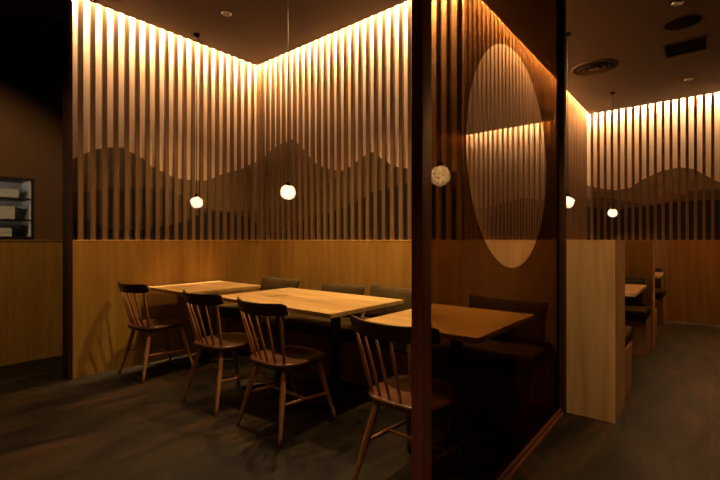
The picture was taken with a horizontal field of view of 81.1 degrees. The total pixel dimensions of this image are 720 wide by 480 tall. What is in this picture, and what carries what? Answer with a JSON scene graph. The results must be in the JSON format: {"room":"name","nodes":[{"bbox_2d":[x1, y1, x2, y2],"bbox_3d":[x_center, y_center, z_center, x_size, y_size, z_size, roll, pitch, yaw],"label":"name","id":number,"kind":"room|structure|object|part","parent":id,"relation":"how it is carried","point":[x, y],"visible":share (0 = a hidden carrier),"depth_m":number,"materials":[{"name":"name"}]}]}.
{"room":"restaurant","nodes":[
{"label":"restaurant","id":0,"kind":"room"},
{"bbox_2d":[0,19,61,365],"bbox_3d":[-3.890,-0.520,3.408,0.420,3.340,6.300,0,0,40],"label":"wall","id":1,"kind":"structure","parent":0,"point":[30,64],"depth_m":4.02,"materials":[{"name":"brown paint"}]},
{"bbox_2d":[0,176,33,237],"bbox_3d":[-3.554,-0.300,3.759,0.332,0.566,0.966,0,0,40],"label":"wall shelf","id":2,"kind":"object","parent":1,"relation":"attached to","point":[23,223],"visible":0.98,"depth_m":4.10,"materials":[{"name":"black metal"}]},
{"bbox_2d":[0,224,11,235],"bbox_3d":[-3.514,-0.090,3.853,0.213,0.112,0.473,0,0,40],"label":"stack","id":3,"kind":"object","parent":2,"relation":"on","point":[5,229],"visible":0.87,"depth_m":3.93,"materials":[{"name":"white paper"}]},
{"bbox_2d":[0,206,14,218],"bbox_3d":[-3.515,-0.255,3.836,0.214,0.118,0.544,0,0,40],"label":"stack","id":4,"kind":"object","parent":2,"relation":"on","point":[6,212],"visible":0.9,"depth_m":3.94,"materials":[{"name":"white paper"}]},
{"bbox_2d":[0,188,18,197],"bbox_3d":[-3.458,-0.438,3.906,0.215,0.084,0.425,0,0,40],"label":"paper stack","id":5,"kind":"object","parent":2,"relation":"on","point":[13,193],"visible":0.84,"depth_m":3.95,"materials":[{"name":"beige paper"}]},
{"bbox_3d":[-3.678,-0.300,3.862,0.010,0.534,0.934,0,0,40],"label":"panel","id":6,"kind":"part","parent":2,"relation":"part of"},
{"bbox_3d":[-3.554,-0.575,3.759,0.332,0.016,0.966,0,0,40],"label":"frame","id":7,"kind":"part","parent":2,"relation":"part of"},
{"bbox_3d":[-3.554,-0.025,3.759,0.332,0.016,0.966,0,0,40],"label":"frame","id":8,"kind":"part","parent":2,"relation":"part of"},
{"bbox_3d":[-3.251,-0.300,4.125,0.332,0.534,0.016,0,0,40],"label":"frame","id":9,"kind":"part","parent":2,"relation":"part of","materials":[{"name":"black metal"}]},
{"bbox_3d":[-3.768,0.582,3.248,0.011,1.136,6.190,0,0,40],"label":"panel","id":10,"kind":"part","parent":1,"relation":"part of","materials":[{"name":"brown wood"}]},
{"bbox_2d":[55,12,61,20],"bbox_3d":[0.551,-2.240,2.787,8.100,0.100,11.400,0,0,40],"label":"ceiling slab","id":11,"kind":"structure","parent":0,"point":[59,17],"depth_m":4.14,"materials":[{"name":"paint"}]},
{"bbox_2d":[72,0,260,378],"bbox_3d":[-1.804,-0.520,4.266,0.143,3.340,1.946,0,0,40],"label":"wall","id":12,"kind":"structure","parent":0,"point":[135,221],"depth_m":4.00,"materials":[{"name":"brown paint"}]},
{"bbox_2d":[62,0,72,380],"bbox_3d":[-2.433,-0.409,3.502,0.147,3.119,0.031,0,0,40],"label":"trim","id":13,"kind":"structure","parent":12,"relation":"attached to","point":[67,8],"depth_m":3.47,"materials":[{"name":"brown wood"}]},
{"bbox_3d":[-1.800,-0.470,4.256,0.003,0.940,1.930,0,0,40],"label":"mountain panel","id":14,"kind":"part","parent":12,"relation":"part of","materials":[{"name":"brown wood"}]},
{"bbox_3d":[-1.797,-0.155,4.254,0.010,0.310,1.930,0,0,40],"label":"mountain panel","id":15,"kind":"part","parent":12,"relation":"part of","materials":[{"name":"brown wood"}]},
{"bbox_3d":[-1.798,-0.250,4.255,0.007,0.500,1.930,0,0,40],"label":"mountain panel","id":16,"kind":"part","parent":12,"relation":"part of","materials":[{"name":"brown wood"}]},
{"bbox_3d":[-1.803,0.581,4.221,0.077,1.138,1.878,0,0,40],"label":"dado panel","id":17,"kind":"part","parent":12,"relation":"part of","materials":[{"name":"brown wood"}]},
{"bbox_2d":[0,320,719,479],"bbox_3d":[0.551,1.200,2.787,8.100,0.100,11.400,0,0,40],"label":"floor","id":18,"kind":"structure","parent":0,"point":[110,425],"depth_m":2.57,"materials":[{"name":"stone"}]},
{"bbox_2d":[118,281,192,383],"bbox_3d":[-1.784,0.753,3.648,0.478,0.799,0.535,0,0,37],"label":"dining chair","id":19,"kind":"object","parent":18,"relation":"on","point":[148,325],"visible":0.98,"depth_m":3.54,"materials":[{"name":"brown wood"}]},
{"bbox_3d":[-2.005,0.946,3.627,0.145,0.414,0.034,0,0,-10],"label":"leg","id":20,"kind":"part","parent":19,"relation":"part of","materials":[{"name":"brown wood"}]},
{"bbox_3d":[-1.909,0.391,3.479,0.478,0.075,0.115,0,0,37],"label":"crest rail","id":21,"kind":"part","parent":19,"relation":"part of","materials":[{"name":"brown wood"}]},
{"bbox_3d":[-1.740,0.946,3.431,0.034,0.414,0.145,0,0,-6],"label":"leg","id":22,"kind":"part","parent":19,"relation":"part of","materials":[{"name":"brown wood"}]},
{"bbox_3d":[-1.770,0.734,3.667,0.414,0.036,0.410,0,0,37],"label":"seat","id":23,"kind":"part","parent":19,"relation":"part of","materials":[{"name":"brown wood"}]},
{"bbox_3d":[-1.791,0.946,3.911,0.035,0.414,0.139,0,0,0],"label":"leg","id":24,"kind":"part","parent":19,"relation":"part of","materials":[{"name":"brown wood"}]},
{"bbox_3d":[-1.530,0.946,3.718,0.139,0.414,0.035,0,0,-17],"label":"leg","id":25,"kind":"part","parent":19,"relation":"part of","materials":[{"name":"brown wood"}]},
{"bbox_2d":[149,281,260,370],"bbox_3d":[-1.452,0.789,3.942,0.700,0.718,0.750,0,0,40],"label":"dining table","id":26,"kind":"object","parent":18,"relation":"on","point":[212,286],"visible":0.73,"depth_m":3.90,"materials":[{"name":"brown wood"}]},
{"bbox_2d":[182,290,270,416],"bbox_3d":[-0.976,0.753,3.026,0.478,0.799,0.535,0,0,39],"label":"dining chair","id":27,"kind":"object","parent":18,"relation":"on","point":[221,342],"visible":0.92,"depth_m":2.90,"materials":[{"name":"brown wood"}]},
{"bbox_3d":[-1.197,0.946,3.013,0.145,0.414,0.034,0,0,-8],"label":"leg","id":28,"kind":"part","parent":27,"relation":"part of","materials":[{"name":"brown wood"}]},
{"bbox_3d":[-1.107,0.391,2.862,0.478,0.075,0.115,0,0,39],"label":"crest rail","id":29,"kind":"part","parent":27,"relation":"part of","materials":[{"name":"brown wood"}]},
{"bbox_3d":[-0.940,0.946,2.807,0.034,0.414,0.145,0,0,-4],"label":"leg","id":30,"kind":"part","parent":27,"relation":"part of","materials":[{"name":"brown wood"}]},
{"bbox_3d":[-0.961,0.734,3.045,0.414,0.036,0.410,0,0,39],"label":"seat","id":31,"kind":"part","parent":27,"relation":"part of","materials":[{"name":"brown wood"}]},
{"bbox_3d":[-0.974,0.946,3.289,0.035,0.414,0.139,0,0,2],"label":"leg","id":32,"kind":"part","parent":27,"relation":"part of","materials":[{"name":"brown wood"}]},
{"bbox_3d":[-0.720,0.946,3.087,0.139,0.414,0.035,0,0,-15],"label":"leg","id":33,"kind":"part","parent":27,"relation":"part of","materials":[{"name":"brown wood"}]},
{"bbox_2d":[236,297,336,446],"bbox_3d":[-0.473,0.753,2.624,0.478,0.799,0.535,0,0,41],"label":"dining chair","id":34,"kind":"object","parent":18,"relation":"on","point":[284,357],"visible":1,"depth_m":2.52,"materials":[{"name":"brown wood"}]},
{"bbox_3d":[-0.695,0.946,2.618,0.145,0.414,0.034,0,0,-6],"label":"leg","id":35,"kind":"part","parent":34,"relation":"part of","materials":[{"name":"brown wood"}]},
{"bbox_3d":[-0.609,0.391,2.464,0.478,0.075,0.115,0,0,41],"label":"crest rail","id":36,"kind":"part","parent":34,"relation":"part of","materials":[{"name":"brown wood"}]},
{"bbox_3d":[-0.444,0.946,2.404,0.034,0.414,0.145,0,0,-2],"label":"leg","id":37,"kind":"part","parent":34,"relation":"part of","materials":[{"name":"brown wood"}]},
{"bbox_3d":[-0.458,0.734,2.641,0.414,0.036,0.410,0,0,41],"label":"seat","id":38,"kind":"part","parent":34,"relation":"part of","materials":[{"name":"brown wood"}]},
{"bbox_3d":[-0.462,0.946,2.886,0.035,0.414,0.139,0,0,4],"label":"leg","id":39,"kind":"part","parent":34,"relation":"part of","materials":[{"name":"brown wood"}]},
{"bbox_3d":[-0.215,0.946,2.675,0.139,0.414,0.035,0,0,-13],"label":"leg","id":40,"kind":"part","parent":34,"relation":"part of","materials":[{"name":"brown wood"}]},
{"bbox_2d":[221,288,402,421],"bbox_3d":[-0.401,0.789,3.133,1.230,0.718,0.760,0,0,40],"label":"dining table","id":41,"kind":"object","parent":18,"relation":"on","point":[332,305],"visible":0.81,"depth_m":2.93,"materials":[{"name":"brown wood"}]},
{"bbox_2d":[218,303,411,386],"bbox_3d":[-0.112,0.922,3.656,3.230,0.455,0.575,0,0,40],"label":"banquette","id":42,"kind":"object","parent":18,"relation":"on","point":[309,331],"visible":0.3,"depth_m":3.55,"materials":[{"name":"brown wood"}]},
{"bbox_2d":[218,303,262,324],"bbox_3d":[-1.046,0.748,4.428,0.804,0.105,0.575,0,0,40],"label":"seat cushion","id":43,"kind":"object","parent":42,"relation":"on","point":[228,310],"depth_m":4.27,"materials":[{"name":"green fabric"}]},
{"bbox_2d":[260,276,299,290],"bbox_3d":[-0.870,0.541,4.474,0.620,0.281,0.150,0,0,40],"label":"cushion","id":44,"kind":"object","parent":42,"relation":"on","point":[268,283],"visible":0.43,"depth_m":4.43,"materials":[{"name":"green fabric"}]},
{"bbox_2d":[263,312,363,336],"bbox_3d":[-0.423,0.748,3.913,0.804,0.105,0.575,0,0,40],"label":"seat cushion","id":45,"kind":"object","parent":42,"relation":"on","point":[303,323],"depth_m":3.66,"materials":[{"name":"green fabric"}]},
{"bbox_2d":[321,282,365,316],"bbox_3d":[-0.178,0.544,3.902,0.540,0.286,0.153,0,0,36],"label":"cushion","id":46,"kind":"object","parent":42,"relation":"on","point":[329,287],"visible":0.34,"depth_m":3.83,"materials":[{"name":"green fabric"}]},
{"bbox_2d":[325,317,407,353],"bbox_3d":[0.199,0.748,3.399,0.804,0.105,0.575,0,0,40],"label":"seat cushion","id":47,"kind":"object","parent":42,"relation":"on","point":[348,334],"depth_m":3.23,"materials":[{"name":"green fabric"}]},
{"bbox_2d":[364,283,411,317],"bbox_3d":[0.285,0.535,3.508,0.574,0.304,0.164,0,0,43],"label":"cushion","id":48,"kind":"object","parent":42,"relation":"on","point":[376,290],"visible":0.46,"depth_m":3.48,"materials":[{"name":"green fabric"}]},
{"bbox_2d":[350,315,411,479],"bbox_3d":[0.252,0.753,1.993,0.478,0.799,0.535,0,0,40],"label":"dining chair","id":49,"kind":"object","parent":18,"relation":"on","point":[394,393],"visible":0.59,"depth_m":1.92,"materials":[{"name":"brown wood"}]},
{"bbox_3d":[0.030,0.946,1.983,0.145,0.414,0.034,0,0,-7],"label":"leg","id":50,"kind":"part","parent":49,"relation":"part of","materials":[{"name":"brown wood"}]},
{"bbox_3d":[0.118,0.391,1.831,0.478,0.075,0.115,0,0,40],"label":"crest rail","id":51,"kind":"part","parent":49,"relation":"part of","materials":[{"name":"brown wood"}]},
{"bbox_3d":[0.267,0.734,2.011,0.414,0.036,0.410,0,0,40],"label":"seat","id":52,"kind":"part","parent":49,"relation":"part of","materials":[{"name":"brown wood"}]},
{"bbox_3d":[0.258,0.946,2.256,0.035,0.414,0.139,0,0,3],"label":"leg","id":53,"kind":"part","parent":49,"relation":"part of","materials":[{"name":"brown wood"}]},
{"bbox_2d":[366,309,411,451],"bbox_3d":[0.510,0.789,2.348,0.655,0.718,0.770,0,0,40],"label":"dining table","id":54,"kind":"object","parent":18,"relation":"on","point":[402,318],"visible":0.04,"depth_m":2.28,"materials":[{"name":"brown wood"}]},
{"bbox_2d":[412,0,565,479],"bbox_3d":[0.772,-0.409,2.124,0.065,3.119,1.814,0,0,40],"label":"glass wall","id":55,"kind":"structure","parent":18,"relation":"on","point":[489,336],"depth_m":1.75,"materials":[{"name":"glass"}]},
{"bbox_3d":[0.212,-0.409,1.450,0.044,3.119,0.062,0,0,40],"label":"post","id":56,"kind":"part","parent":55,"relation":"part of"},
{"bbox_3d":[0.772,1.139,2.124,0.065,0.022,1.691,0,0,40],"label":"sill rail","id":57,"kind":"part","parent":55,"relation":"part of","materials":[{"name":"brown wood"}]},
{"bbox_3d":[1.337,-0.409,2.794,0.047,3.119,0.061,0,0,40],"label":"post","id":58,"kind":"part","parent":55,"relation":"part of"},
{"bbox_2d":[625,326,632,397],"bbox_3d":[1.635,0.922,3.498,1.015,0.455,0.585,0,0,40],"label":"bench","id":59,"kind":"object","parent":18,"relation":"on","point":[628,329],"visible":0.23,"depth_m":3.18,"materials":[{"name":"brown wood"}]},
{"bbox_2d":[625,326,632,347],"bbox_3d":[1.635,0.748,3.498,1.011,0.105,0.585,0,0,40],"label":"seat cushion","id":60,"kind":"object","parent":59,"relation":"on","point":[628,329],"depth_m":3.23,"materials":[{"name":"green fabric"}]},
{"bbox_2d":[625,284,646,296],"bbox_3d":[2.093,0.789,4.017,0.990,0.718,0.820,0,0,40],"label":"dining table","id":61,"kind":"object","parent":18,"relation":"on","point":[632,290],"visible":0.13,"depth_m":3.66,"materials":[{"name":"brown wood"}]},
{"bbox_2d":[625,304,650,356],"bbox_3d":[2.523,0.922,4.573,1.015,0.455,0.465,0,0,40],"label":"bench","id":62,"kind":"object","parent":18,"relation":"on","point":[638,317],"visible":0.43,"depth_m":4.18,"materials":[{"name":"brown wood"}]},
{"bbox_2d":[625,278,645,305],"bbox_3d":[2.761,0.541,4.535,0.520,0.281,0.148,0,0,40],"label":"cushion","id":63,"kind":"object","parent":62,"relation":"on","point":[639,299],"visible":0.25,"depth_m":4.39,"materials":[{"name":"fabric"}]},
{"bbox_2d":[625,304,650,321],"bbox_3d":[2.523,0.748,4.573,1.011,0.105,0.465,0,0,40],"label":"seat cushion","id":64,"kind":"object","parent":62,"relation":"on","point":[633,313],"depth_m":4.17,"materials":[{"name":"green fabric"}]},
{"bbox_2d":[625,240,654,348],"bbox_3d":[2.754,0.575,4.840,1.032,1.150,0.232,0,0,40],"label":"wall","id":65,"kind":"structure","parent":18,"relation":"on","point":[639,254],"depth_m":4.48,"materials":[{"name":"brown wood"}]},
{"bbox_2d":[655,299,656,340],"bbox_3d":[2.988,0.922,5.136,1.015,0.455,0.515,0,0,40],"label":"bench","id":66,"kind":"object","parent":18,"relation":"on","point":[655,299],"visible":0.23,"depth_m":4.90,"materials":[{"name":"brown wood"}]},
{"bbox_2d":[655,272,663,278],"bbox_3d":[3.402,0.789,5.601,0.990,0.718,0.770,0,0,40],"label":"dining table","id":67,"kind":"object","parent":18,"relation":"on","point":[658,275],"visible":0.19,"depth_m":5.25,"materials":[{"name":"brown wood"}]},
{"bbox_2d":[655,288,665,324],"bbox_3d":[3.800,0.922,6.119,1.015,0.455,0.516,0,0,40],"label":"bench","id":68,"kind":"object","parent":18,"relation":"on","point":[660,294],"visible":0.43,"depth_m":5.69,"materials":[{"name":"brown wood"}]},
{"bbox_2d":[655,268,661,288],"bbox_3d":[4.048,0.541,6.093,0.520,0.281,0.148,0,0,40],"label":"cushion","id":69,"kind":"object","parent":68,"relation":"on","point":[657,281],"visible":0.08,"depth_m":5.92,"materials":[{"name":"fabric"}]},
{"bbox_2d":[655,288,665,299],"bbox_3d":[3.800,0.748,6.119,1.011,0.105,0.516,0,0,40],"label":"seat cushion","id":70,"kind":"object","parent":68,"relation":"on","point":[660,294],"depth_m":5.65,"materials":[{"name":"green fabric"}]},
{"bbox_2d":[655,240,667,320],"bbox_3d":[4.000,0.575,6.348,1.032,1.150,0.086,0,0,40],"label":"wall","id":71,"kind":"structure","parent":18,"relation":"on","point":[661,246],"depth_m":6.03,"materials":[{"name":"brown wood"}]},
{"bbox_2d":[0,0,719,113],"bbox_3d":[0.354,-2.080,2.548,7.260,0.220,10.380,0,0,40],"label":"ceiling","id":72,"kind":"structure","parent":0,"point":[631,33],"depth_m":3.90,"materials":[{"name":"paint"}]},
{"bbox_2d":[190,33,202,207],"bbox_3d":[-1.562,-1.137,4.029,0.116,1.666,0.112,0,0,40],"label":"pendant lamp","id":73,"kind":"object","parent":72,"relation":"hanging from","point":[196,202],"visible":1,"depth_m":4.02,"materials":[{"name":"beige"}]},
{"bbox_3d":[-1.562,-0.361,4.029,0.116,0.114,0.112,0,0,40],"label":"globe","id":74,"kind":"part","parent":73,"relation":"part of","materials":[{"name":"beige glass"}]},
{"bbox_3d":[-1.563,-1.192,4.028,0.007,1.515,0.007,0,0,-28],"label":"cord","id":75,"kind":"part","parent":73,"relation":"part of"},
{"bbox_2d":[221,10,231,15],"bbox_3d":[-1.158,-1.965,3.654,0.090,0.010,0.090,0,0,40],"label":"recessed light","id":76,"kind":"object","parent":72,"relation":"in","point":[224,12],"visible":1,"depth_m":3.65,"materials":[{"name":"silver metal"}]},
{"bbox_2d":[280,181,295,199],"bbox_3d":[-0.546,-1.137,3.188,0.116,1.666,0.112,0,0,-40],"label":"pendant lamp","id":77,"kind":"object","parent":72,"relation":"hanging from","point":[288,192],"visible":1,"depth_m":3.15,"materials":[{"name":"beige"}]},
{"bbox_2d":[566,32,574,207],"bbox_3d":[1.982,-1.137,4.017,0.112,1.666,0.116,0,0,0],"label":"pendant lamp","id":78,"kind":"object","parent":72,"relation":"hanging from","point":[570,201],"visible":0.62,"depth_m":4.02,"materials":[{"name":"beige"}]},
{"bbox_3d":[1.983,-1.192,4.017,0.007,1.515,0.007,0,0,-23],"label":"cord","id":79,"kind":"part","parent":78,"relation":"part of","materials":[{"name":"black"}]},
{"bbox_3d":[1.982,-0.361,4.017,0.112,0.114,0.116,0,0,0],"label":"globe","id":80,"kind":"part","parent":78,"relation":"part of","materials":[{"name":"beige glass"}]},
{"bbox_2d":[571,59,617,75],"bbox_3d":[2.675,-1.958,4.808,0.470,0.024,0.470,0,0,40],"label":"ceiling vent","id":81,"kind":"object","parent":72,"relation":"in","point":[598,66],"visible":1,"depth_m":4.77,"materials":[{"name":"metal"}]},
{"bbox_2d":[607,92,617,216],"bbox_3d":[3.371,-1.137,5.621,0.116,1.666,0.112,0,0,0],"label":"pendant lamp","id":82,"kind":"object","parent":72,"relation":"hanging from","point":[612,212],"visible":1,"depth_m":5.62,"materials":[{"name":"beige"}]},
{"bbox_3d":[3.371,-0.361,5.621,0.116,0.114,0.112,0,0,0],"label":"globe","id":83,"kind":"part","parent":82,"relation":"part of","materials":[{"name":"beige glass"}]},
{"bbox_3d":[3.372,-1.192,5.620,0.007,1.515,0.007,0,0,22],"label":"cord","id":84,"kind":"part","parent":82,"relation":"part of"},
{"bbox_2d":[671,0,683,6],"bbox_3d":[2.639,-1.965,3.501,0.090,0.010,0.090,0,0,40],"label":"recessed light","id":85,"kind":"object","parent":72,"relation":"in","point":[679,2],"visible":1,"depth_m":3.50,"materials":[{"name":"silver metal"}]},
{"bbox_2d":[662,13,703,30],"bbox_3d":[2.916,-1.965,3.804,0.300,0.010,0.300,0,0,40],"label":"ceiling speaker","id":86,"kind":"object","parent":72,"relation":"attached to","point":[681,22],"visible":1,"depth_m":3.79,"materials":[{"name":"paint"}]},
{"bbox_2d":[661,34,709,58],"bbox_3d":[3.323,-1.966,4.298,0.380,0.008,0.400,0,0,40],"label":"ceiling vent","id":87,"kind":"object","parent":72,"relation":"in","point":[701,43],"visible":1,"depth_m":4.28,"materials":[{"name":"metal"}]},
{"bbox_2d":[256,0,624,423],"bbox_3d":[0.234,-0.520,4.008,3.857,3.340,0.404,0,0,40],"label":"wall","id":88,"kind":"structure","parent":0,"point":[336,107],"depth_m":3.95,"materials":[{"name":"brown paint"}]},
{"bbox_3d":[-0.173,0.581,4.133,2.550,1.138,0.072,0,0,40],"label":"dado panel","id":89,"kind":"part","parent":88,"relation":"part of","materials":[{"name":"brown wood"}]},
{"bbox_3d":[-0.191,-0.250,4.165,2.600,0.500,0.010,0,0,40],"label":"mountain panel","id":90,"kind":"part","parent":88,"relation":"part of","materials":[{"name":"brown wood"}]},
{"bbox_3d":[-0.190,-0.405,4.167,2.600,0.810,0.007,0,0,40],"label":"mountain panel","id":91,"kind":"part","parent":88,"relation":"part of","materials":[{"name":"brown wood"}]},
{"bbox_3d":[-0.189,-0.555,4.168,2.600,1.110,0.003,0,0,40],"label":"mountain panel","id":92,"kind":"part","parent":88,"relation":"part of","materials":[{"name":"brown wood"}]},
{"bbox_2d":[466,44,586,239],"bbox_3d":[2.312,-0.520,5.294,0.221,3.340,4.893,0,0,40],"label":"wall","id":93,"kind":"structure","parent":0,"point":[506,155],"depth_m":4.17,"materials":[{"name":"brown paint"}]},
{"bbox_2d":[587,92,719,324],"bbox_3d":[5.199,-0.520,5.555,4.060,3.340,0.213,0,0,40],"label":"wall","id":94,"kind":"structure","parent":0,"point":[666,155],"depth_m":6.05,"materials":[{"name":"brown paint"}]},
{"bbox_3d":[5.160,-0.275,5.524,3.920,0.550,0.010,0,0,40],"label":"mountain panel","id":95,"kind":"part","parent":94,"relation":"part of","materials":[{"name":"brown wood"}]},
{"bbox_3d":[5.161,-0.350,5.525,3.920,0.700,0.007,0,0,40],"label":"mountain panel","id":96,"kind":"part","parent":94,"relation":"part of","materials":[{"name":"brown wood"}]},
{"bbox_3d":[5.162,-0.520,5.526,3.920,1.040,0.003,0,0,40],"label":"mountain panel","id":97,"kind":"part","parent":94,"relation":"part of","materials":[{"name":"brown wood"}]},
{"bbox_3d":[5.147,0.581,5.513,3.867,1.138,0.077,0,0,40],"label":"dado panel","id":98,"kind":"part","parent":94,"relation":"part of","materials":[{"name":"brown wood"}]}
]}

